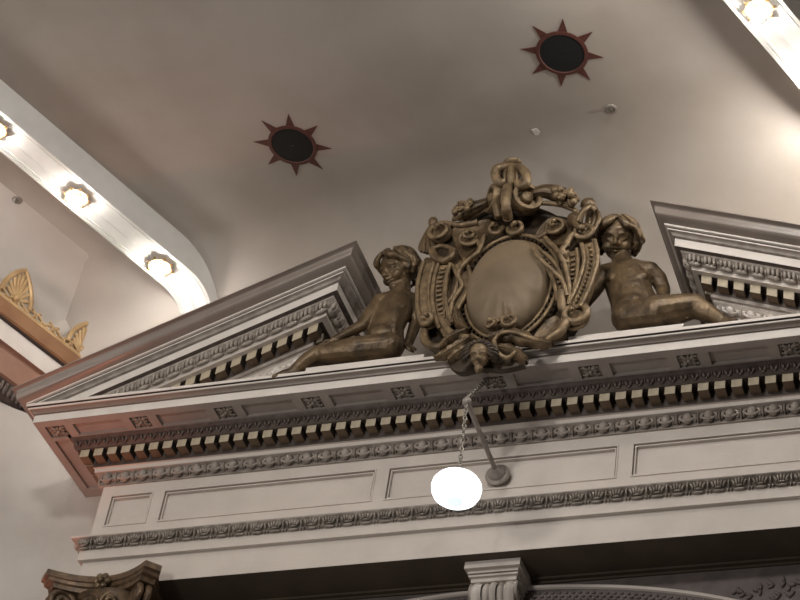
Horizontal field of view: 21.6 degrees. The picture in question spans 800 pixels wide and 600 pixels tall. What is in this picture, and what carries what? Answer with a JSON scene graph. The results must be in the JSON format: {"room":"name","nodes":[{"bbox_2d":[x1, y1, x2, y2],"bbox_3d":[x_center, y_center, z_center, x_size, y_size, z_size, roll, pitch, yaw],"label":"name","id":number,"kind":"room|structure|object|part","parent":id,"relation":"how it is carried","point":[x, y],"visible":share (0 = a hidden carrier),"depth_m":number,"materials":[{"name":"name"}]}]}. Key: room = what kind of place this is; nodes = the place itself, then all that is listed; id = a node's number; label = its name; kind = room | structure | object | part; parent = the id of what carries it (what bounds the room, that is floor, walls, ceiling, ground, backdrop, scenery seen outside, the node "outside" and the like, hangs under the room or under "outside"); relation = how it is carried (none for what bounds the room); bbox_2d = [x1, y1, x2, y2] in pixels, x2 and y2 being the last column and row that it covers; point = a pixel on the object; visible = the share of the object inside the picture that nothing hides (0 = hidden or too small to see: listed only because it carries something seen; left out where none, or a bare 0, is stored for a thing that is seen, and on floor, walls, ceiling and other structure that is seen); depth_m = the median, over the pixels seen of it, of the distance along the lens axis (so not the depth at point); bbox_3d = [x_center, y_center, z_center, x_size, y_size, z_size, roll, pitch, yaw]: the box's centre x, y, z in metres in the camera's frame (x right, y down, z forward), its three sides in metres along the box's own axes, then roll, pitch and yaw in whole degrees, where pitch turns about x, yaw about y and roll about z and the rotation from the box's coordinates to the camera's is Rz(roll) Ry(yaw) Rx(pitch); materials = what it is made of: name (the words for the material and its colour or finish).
{"room":"theater auditorium","nodes":[
{"label":"theater auditorium","id":0,"kind":"room"},
{"bbox_2d":[0,182,88,599],"bbox_3d":[-5.167,0.673,12.646,0.711,7.250,7.201,-25,-52,33],"label":"wall","id":1,"kind":"structure","parent":0,"point":[35,486],"depth_m":15.63,"materials":[{"name":"paint"}]},
{"bbox_2d":[0,293,80,412],"bbox_3d":[-4.535,-0.970,14.663,0.300,0.665,6.030,-25,-52,33],"label":"crown molding","id":2,"kind":"structure","parent":1,"relation":"attached to","point":[29,350],"depth_m":15.95,"materials":[{"name":"paint"}]},
{"bbox_3d":[-4.601,-0.749,14.503,0.140,0.110,6.030,-25,-52,33],"label":"moulding","id":3,"kind":"part","parent":2,"relation":"part of","materials":[{"name":"paint"}]},
{"bbox_2d":[0,268,88,353],"bbox_3d":[-4.380,-1.401,14.947,0.068,0.394,6.030,-25,-52,33],"label":"cresting","id":4,"kind":"object","parent":2,"relation":"on","point":[17,287],"visible":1,"depth_m":16.17,"materials":[{"name":"paint"}]},
{"bbox_2d":[38,481,100,599],"bbox_3d":[1.347,2.675,12.549,10.200,5.850,0.200,-7,-44,19],"label":"wall","id":5,"kind":"structure","parent":0,"point":[80,511],"depth_m":15.11,"materials":[{"name":"paint"}]},
{"bbox_2d":[0,122,8,139],"bbox_3d":[-2.932,-1.210,15.129,0.214,0.139,0.214,-26,-52,34],"label":"light","id":6,"kind":"object","parent":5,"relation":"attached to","point":[3,128],"visible":1,"depth_m":15.15,"materials":[{"name":"paint"}]},
{"bbox_2d":[62,186,90,208],"bbox_3d":[-2.404,-0.736,15.560,0.214,0.139,0.214,-26,-52,34],"label":"light","id":7,"kind":"object","parent":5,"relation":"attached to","point":[76,198],"visible":1,"depth_m":15.55,"materials":[{"name":"paint"}]},
{"bbox_3d":[-2.408,-0.717,15.544,0.088,0.088,0.087,-7,-44,19],"label":"bulb","id":8,"kind":"part","parent":7,"relation":"part of","materials":[{"name":"white glass"}]},
{"bbox_2d":[71,189,82,200],"bbox_3d":[-2.398,-0.771,15.591,0.104,0.046,0.104,-7,-44,19],"label":"bulb","id":9,"kind":"object","parent":7,"relation":"attached to","point":[76,194],"depth_m":15.55,"materials":[{"name":"glass"}]},
{"bbox_2d":[41,560,165,599],"bbox_3d":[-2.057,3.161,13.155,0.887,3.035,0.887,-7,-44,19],"label":"column capital","id":10,"kind":"object","parent":5,"relation":"attached to","point":[141,582],"visible":1,"depth_m":13.86,"materials":[{"name":"gold metal"}]},
{"bbox_2d":[93,573,110,588],"bbox_3d":[-1.976,1.852,13.877,0.130,0.121,0.056,-7,-44,19],"label":"flower","id":11,"kind":"object","parent":10,"relation":"on","point":[101,581],"depth_m":13.86,"materials":[{"name":"gold metal"}]},
{"bbox_2d":[0,79,217,313],"bbox_3d":[-4.204,-1.868,13.782,0.323,1.770,8.710,-25,-52,33],"label":"ceiling beam","id":12,"kind":"structure","parent":5,"relation":"attached to","point":[33,143],"depth_m":15.70,"materials":[{"name":"white paint"}]},
{"bbox_2d":[146,256,173,277],"bbox_3d":[-1.838,-0.228,16.023,0.214,0.139,0.214,-26,-52,34],"label":"light","id":13,"kind":"object","parent":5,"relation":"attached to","point":[160,267],"visible":1,"depth_m":16.01,"materials":[{"name":"paint"}]},
{"bbox_3d":[-1.842,-0.209,16.006,0.088,0.088,0.087,-7,-44,19],"label":"bulb","id":14,"kind":"part","parent":13,"relation":"part of","materials":[{"name":"white glass"}]},
{"bbox_2d":[154,259,165,269],"bbox_3d":[-1.832,-0.263,16.053,0.104,0.046,0.104,-7,-44,19],"label":"bulb","id":15,"kind":"object","parent":13,"relation":"attached to","point":[158,263],"depth_m":16.02,"materials":[{"name":"glass"}]},
{"bbox_2d":[26,313,799,599],"bbox_3d":[0.632,1.115,13.560,6.794,1.296,0.941,-7,-44,19],"label":"entablature","id":16,"kind":"object","parent":5,"relation":"attached to","point":[670,451],"visible":0.98,"depth_m":13.61,"materials":[{"name":"beige paint"}]},
{"bbox_2d":[49,425,68,436],"bbox_3d":[-2.393,0.921,14.735,0.138,0.034,0.125,-7,-44,19],"label":"flower","id":17,"kind":"object","parent":16,"relation":"on","point":[54,430],"depth_m":14.73,"materials":[{"name":"grey paint"}]},
{"bbox_3d":[-1.864,1.446,14.443,0.327,0.267,0.036,-7,-44,19],"label":"panel moulding","id":18,"kind":"part","parent":16,"relation":"part of","materials":[{"name":"beige paint"}]},
{"bbox_2d":[131,416,151,427],"bbox_3d":[-1.790,0.844,14.528,0.138,0.034,0.125,-7,-44,19],"label":"flower","id":19,"kind":"object","parent":16,"relation":"on","point":[136,421],"depth_m":14.53,"materials":[{"name":"brown paint"}]},
{"bbox_2d":[12,240,381,420],"bbox_3d":[-1.361,0.480,15.030,2.443,1.114,1.030,-7,-44,19],"label":"pediment","id":20,"kind":"object","parent":16,"relation":"on","point":[261,328],"visible":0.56,"depth_m":14.67,"materials":[{"name":"beige paint"}]},
{"bbox_3d":[-1.238,0.635,14.953,1.843,0.756,0.853,-7,-44,19],"label":"moulding","id":21,"kind":"part","parent":20,"relation":"part of","materials":[{"name":"paint"}]},
{"bbox_2d":[215,406,236,417],"bbox_3d":[-1.187,0.767,14.321,0.138,0.034,0.125,-7,-44,19],"label":"flower","id":22,"kind":"object","parent":16,"relation":"on","point":[220,411],"depth_m":14.31,"materials":[{"name":"grey paint"}]},
{"bbox_3d":[-0.900,1.323,14.112,1.560,0.267,0.036,-7,-44,19],"label":"panel moulding","id":23,"kind":"part","parent":16,"relation":"part of","materials":[{"name":"beige paint"}]},
{"bbox_2d":[302,396,323,408],"bbox_3d":[-0.584,0.690,14.114,0.138,0.034,0.125,-7,-44,19],"label":"flower","id":24,"kind":"object","parent":16,"relation":"on","point":[308,402],"depth_m":14.11,"materials":[{"name":"grey paint"}]},
{"bbox_2d":[272,245,421,377],"bbox_3d":[-0.306,0.131,14.516,0.900,1.224,0.386,-7,-44,19],"label":"cherub statue","id":25,"kind":"object","parent":16,"relation":"on","point":[385,318],"visible":0.88,"depth_m":14.30,"materials":[{"name":"gold metal"}]},
{"bbox_2d":[305,354,424,370],"bbox_3d":[-0.169,0.585,14.160,0.845,0.070,0.460,-7,-44,19],"label":"plinth","id":26,"kind":"object","parent":16,"relation":"on","point":[420,355],"visible":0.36,"depth_m":14.02,"materials":[{"name":"white paint"}]},
{"bbox_2d":[392,386,413,398],"bbox_3d":[0.019,0.613,13.907,0.138,0.034,0.125,-7,-44,19],"label":"flower","id":27,"kind":"object","parent":16,"relation":"on","point":[398,392],"depth_m":13.91,"materials":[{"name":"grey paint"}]},
{"bbox_3d":[0.655,1.469,13.497,5.994,0.077,0.536,-7,-44,19],"label":"moulding","id":28,"kind":"part","parent":16,"relation":"part of","materials":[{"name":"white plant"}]},
{"bbox_3d":[0.641,1.618,13.401,5.882,0.282,0.480,-7,-44,19],"label":"architrave","id":29,"kind":"part","parent":16,"relation":"part of","materials":[{"name":"beige paint"}]},
{"bbox_2d":[431,377,509,509],"bbox_3d":[0.496,0.927,13.200,0.310,1.267,0.854,-7,-44,19],"label":"globe lamp","id":30,"kind":"object","parent":16,"relation":"attached to","point":[453,488],"visible":1,"depth_m":12.62,"materials":[{"name":"white glass"}]},
{"bbox_3d":[0.340,1.141,12.667,0.310,0.186,0.310,-7,-44,19],"label":"glass globe","id":31,"kind":"part","parent":30,"relation":"part of"},
{"bbox_3d":[0.388,0.834,12.938,0.036,0.501,0.030,-7,-44,19],"label":"hanging chain","id":32,"kind":"part","parent":30,"relation":"part of","materials":[{"name":"metal"}]},
{"bbox_3d":[0.498,0.561,13.405,0.027,0.456,0.361,-5,-43,17],"label":"stay chain","id":33,"kind":"part","parent":30,"relation":"part of","materials":[{"name":"metal"}]},
{"bbox_3d":[0.517,0.865,13.321,0.034,0.079,0.642,-7,-44,19],"label":"bracket arm","id":34,"kind":"part","parent":30,"relation":"part of","materials":[{"name":"grey paint"}]},
{"bbox_2d":[484,376,506,388],"bbox_3d":[0.622,0.536,13.700,0.138,0.034,0.125,-7,-44,19],"label":"flower","id":35,"kind":"object","parent":16,"relation":"on","point":[495,382],"depth_m":13.70,"materials":[{"name":"grey paint"}]},
{"bbox_3d":[0.649,1.126,13.580,1.567,0.267,0.036,-7,-44,19],"label":"panel moulding","id":36,"kind":"part","parent":16,"relation":"part of","materials":[{"name":"beige paint"}]},
{"bbox_2d":[415,157,601,376],"bbox_3d":[0.674,-0.198,14.011,1.350,1.928,0.398,-7,-44,19],"label":"cartouche","id":37,"kind":"object","parent":16,"relation":"on","point":[512,272],"visible":1,"depth_m":13.95,"materials":[{"name":"gold metal"}]},
{"bbox_3d":[0.222,-0.042,14.238,0.203,0.659,0.070,-7,-44,19],"label":"shield panel","id":38,"kind":"part","parent":37,"relation":"part of","materials":[{"name":"gold metal"}]},
{"bbox_3d":[0.384,-0.072,14.177,0.124,0.527,0.070,-7,-44,19],"label":"shield panel","id":39,"kind":"part","parent":37,"relation":"part of","materials":[{"name":"gold metal"}]},
{"bbox_3d":[0.496,-0.600,14.532,0.312,0.076,0.042,-17,-48,27],"label":"garland cord","id":40,"kind":"part","parent":37,"relation":"part of","materials":[{"name":"gold metal"}]},
{"bbox_3d":[0.496,-0.396,14.430,0.312,0.363,0.070,-7,-44,19],"label":"shield panel","id":41,"kind":"part","parent":37,"relation":"part of","materials":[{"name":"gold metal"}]},
{"bbox_3d":[0.730,-0.104,14.117,1.214,1.398,0.095,-7,-44,19],"label":"plate","id":42,"kind":"part","parent":37,"relation":"part of","materials":[{"name":"gold metal"}]},
{"bbox_3d":[0.779,-0.776,14.545,0.186,0.309,0.206,-7,-44,19],"label":"crest stem","id":43,"kind":"part","parent":37,"relation":"part of","materials":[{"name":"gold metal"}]},
{"bbox_2d":[472,197,557,220],"bbox_3d":[0.767,-0.645,14.479,0.710,0.268,0.195,-7,-44,19],"label":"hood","id":44,"kind":"object","parent":37,"relation":"attached to","point":[482,209],"depth_m":14.37,"materials":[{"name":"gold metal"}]},
{"bbox_3d":[0.977,0.216,13.637,0.224,0.251,0.070,-7,-44,19],"label":"shield panel","id":45,"kind":"part","parent":37,"relation":"part of","materials":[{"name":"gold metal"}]},
{"bbox_3d":[1.047,-0.444,14.220,0.281,0.282,0.070,-7,-44,19],"label":"shield panel","id":46,"kind":"part","parent":37,"relation":"part of","materials":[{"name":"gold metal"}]},
{"bbox_3d":[1.066,-0.138,13.923,0.170,0.498,0.070,-7,-44,19],"label":"shield panel","id":47,"kind":"part","parent":37,"relation":"part of","materials":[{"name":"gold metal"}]},
{"bbox_3d":[1.080,-0.629,14.253,0.313,0.153,0.053,-2,-42,13],"label":"garland cord","id":48,"kind":"part","parent":37,"relation":"part of","materials":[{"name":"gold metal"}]},
{"bbox_2d":[579,365,601,377],"bbox_3d":[1.225,0.460,13.493,0.138,0.034,0.125,-7,-44,19],"label":"flower","id":49,"kind":"object","parent":16,"relation":"on","point":[585,371],"depth_m":13.49,"materials":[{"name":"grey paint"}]},
{"bbox_2d":[568,323,683,339],"bbox_3d":[1.512,0.371,13.583,0.755,0.070,0.460,-7,-44,19],"label":"plinth","id":50,"kind":"object","parent":16,"relation":"on","point":[682,324],"visible":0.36,"depth_m":13.44,"materials":[{"name":"white paint"}]},
{"bbox_2d":[588,214,737,330],"bbox_3d":[1.677,-0.166,13.845,1.222,1.193,0.368,-12,-45,23],"label":"cherub statue","id":51,"kind":"object","parent":16,"relation":"on","point":[627,281],"visible":0.94,"depth_m":13.80,"materials":[{"name":"gold metal"}]},
{"bbox_2d":[677,354,700,366],"bbox_3d":[1.827,0.383,13.286,0.138,0.034,0.125,-7,-44,19],"label":"flower","id":52,"kind":"object","parent":16,"relation":"on","point":[683,360],"depth_m":13.29,"materials":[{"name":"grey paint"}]},
{"bbox_3d":[2.201,0.928,13.047,1.560,0.267,0.036,-7,-44,19],"label":"panel moulding","id":53,"kind":"part","parent":16,"relation":"part of","materials":[{"name":"beige paint"}]},
{"bbox_2d":[650,199,799,324],"bbox_3d":[2.900,-0.064,13.568,2.443,1.114,1.030,-7,-44,19],"label":"pediment","id":54,"kind":"object","parent":16,"relation":"on","point":[747,267],"visible":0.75,"depth_m":13.61,"materials":[{"name":"beige paint"}]},
{"bbox_3d":[2.793,0.121,13.569,1.843,0.756,0.853,-7,-44,19],"label":"moulding","id":55,"kind":"part","parent":54,"relation":"part of","materials":[{"name":"paint"}]},
{"bbox_2d":[778,342,799,355],"bbox_3d":[2.430,0.306,13.079,0.138,0.034,0.125,-7,-44,19],"label":"flower","id":56,"kind":"object","parent":16,"relation":"on","point":[784,348],"depth_m":13.08,"materials":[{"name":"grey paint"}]},
{"bbox_2d":[464,558,530,599],"bbox_3d":[0.598,1.948,13.143,0.366,0.555,0.325,-7,-44,19],"label":"bracket","id":57,"kind":"object","parent":5,"relation":"attached to","point":[498,579],"visible":1,"depth_m":13.17,"materials":[{"name":"beige paint"}]},
{"bbox_2d":[405,584,737,599],"bbox_3d":[0.573,2.215,13.101,4.500,0.926,0.136,-7,-44,19],"label":"archivolt","id":58,"kind":"object","parent":5,"relation":"attached to","point":[552,591],"visible":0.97,"depth_m":13.10,"materials":[{"name":"beige paint"}]},
{"bbox_2d":[357,564,799,599],"bbox_3d":[0.600,2.105,13.221,4.500,0.715,0.100,-7,-44,19],"label":"trim","id":59,"kind":"structure","parent":5,"relation":"attached to","point":[720,583],"depth_m":12.86,"materials":[{"name":"paint"}]},
{"bbox_2d":[724,0,799,88],"bbox_3d":[0.302,-3.128,11.459,0.319,1.770,10.590,-25,-52,33],"label":"trim","id":60,"kind":"structure","parent":5,"relation":"attached to","point":[779,35],"depth_m":13.57,"materials":[{"name":"white paint"}]},
{"bbox_2d":[741,0,776,22],"bbox_3d":[2.286,-1.830,13.389,0.214,0.139,0.214,-26,-52,34],"label":"light","id":61,"kind":"object","parent":60,"relation":"attached to","point":[758,11],"visible":1,"depth_m":13.38,"materials":[{"name":"glass"}]},
{"bbox_2d":[751,3,765,11],"bbox_3d":[2.292,-1.865,13.420,0.104,0.046,0.104,-7,-44,19],"label":"bulb","id":62,"kind":"object","parent":61,"relation":"attached to","point":[754,6],"depth_m":13.39,"materials":[{"name":"glass"}]},
{"bbox_3d":[2.283,-1.811,13.372,0.088,0.088,0.087,-7,-44,19],"label":"bulb","id":63,"kind":"part","parent":61,"relation":"part of","materials":[{"name":"white glass"}]},
{"bbox_2d":[732,575,799,599],"bbox_3d":[2.223,1.753,12.725,0.434,0.181,0.026,-7,-44,19],"label":"relief","id":64,"kind":"object","parent":5,"relation":"attached to","point":[770,584],"visible":1,"depth_m":12.71,"materials":[{"name":"paint"}]},
{"bbox_2d":[0,0,799,357],"bbox_3d":[-1.929,-2.879,12.512,15.000,1.600,9.650,-7,-44,19],"label":"ceiling","id":65,"kind":"structure","parent":0,"point":[416,103],"depth_m":14.81,"materials":[{"name":"paint"}]},
{"bbox_2d":[12,196,22,203],"bbox_3d":[-2.937,-0.756,16.085,0.088,0.028,0.088,-7,-44,19],"label":"sprinkler","id":66,"kind":"object","parent":65,"relation":"attached to","point":[17,198],"visible":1,"depth_m":16.08,"materials":[{"name":"grey paint"}]},
{"bbox_2d":[254,114,331,175],"bbox_3d":[-0.782,-1.123,15.255,0.547,0.011,0.601,-7,-44,19],"label":"ceiling vent","id":67,"kind":"object","parent":65,"relation":"in","point":[280,141],"visible":1,"depth_m":15.25,"materials":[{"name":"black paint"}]},
{"bbox_2d":[272,129,312,161],"bbox_3d":[-0.782,-1.123,15.256,0.304,0.008,0.334,-7,-44,19],"label":"grille","id":68,"kind":"object","parent":67,"relation":"attached to","point":[283,140],"depth_m":15.25,"materials":[{"name":"black metal"}]},
{"bbox_2d":[531,128,539,134],"bbox_3d":[0.964,-1.187,14.839,0.047,0.004,0.066,-15,-47,26],"label":"chip","id":69,"kind":"object","parent":65,"relation":"attached to","point":[535,131],"visible":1,"depth_m":14.84,"materials":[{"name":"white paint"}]},
{"bbox_2d":[521,20,603,85],"bbox_3d":[1.099,-1.674,14.257,0.532,0.011,0.585,-7,-44,19],"label":"ceiling vent","id":70,"kind":"object","parent":65,"relation":"in","point":[575,55],"visible":1,"depth_m":14.25,"materials":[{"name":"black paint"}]},
{"bbox_2d":[540,35,583,71],"bbox_3d":[1.100,-1.674,14.258,0.304,0.008,0.334,-7,-44,19],"label":"grille","id":71,"kind":"object","parent":70,"relation":"attached to","point":[571,47],"depth_m":14.25,"materials":[{"name":"black metal"}]},
{"bbox_2d":[605,104,616,113],"bbox_3d":[1.464,-1.316,14.575,0.088,0.028,0.088,-7,-44,19],"label":"sprinkler","id":72,"kind":"object","parent":65,"relation":"attached to","point":[611,109],"visible":1,"depth_m":14.57,"materials":[{"name":"grey paint"}]}
]}

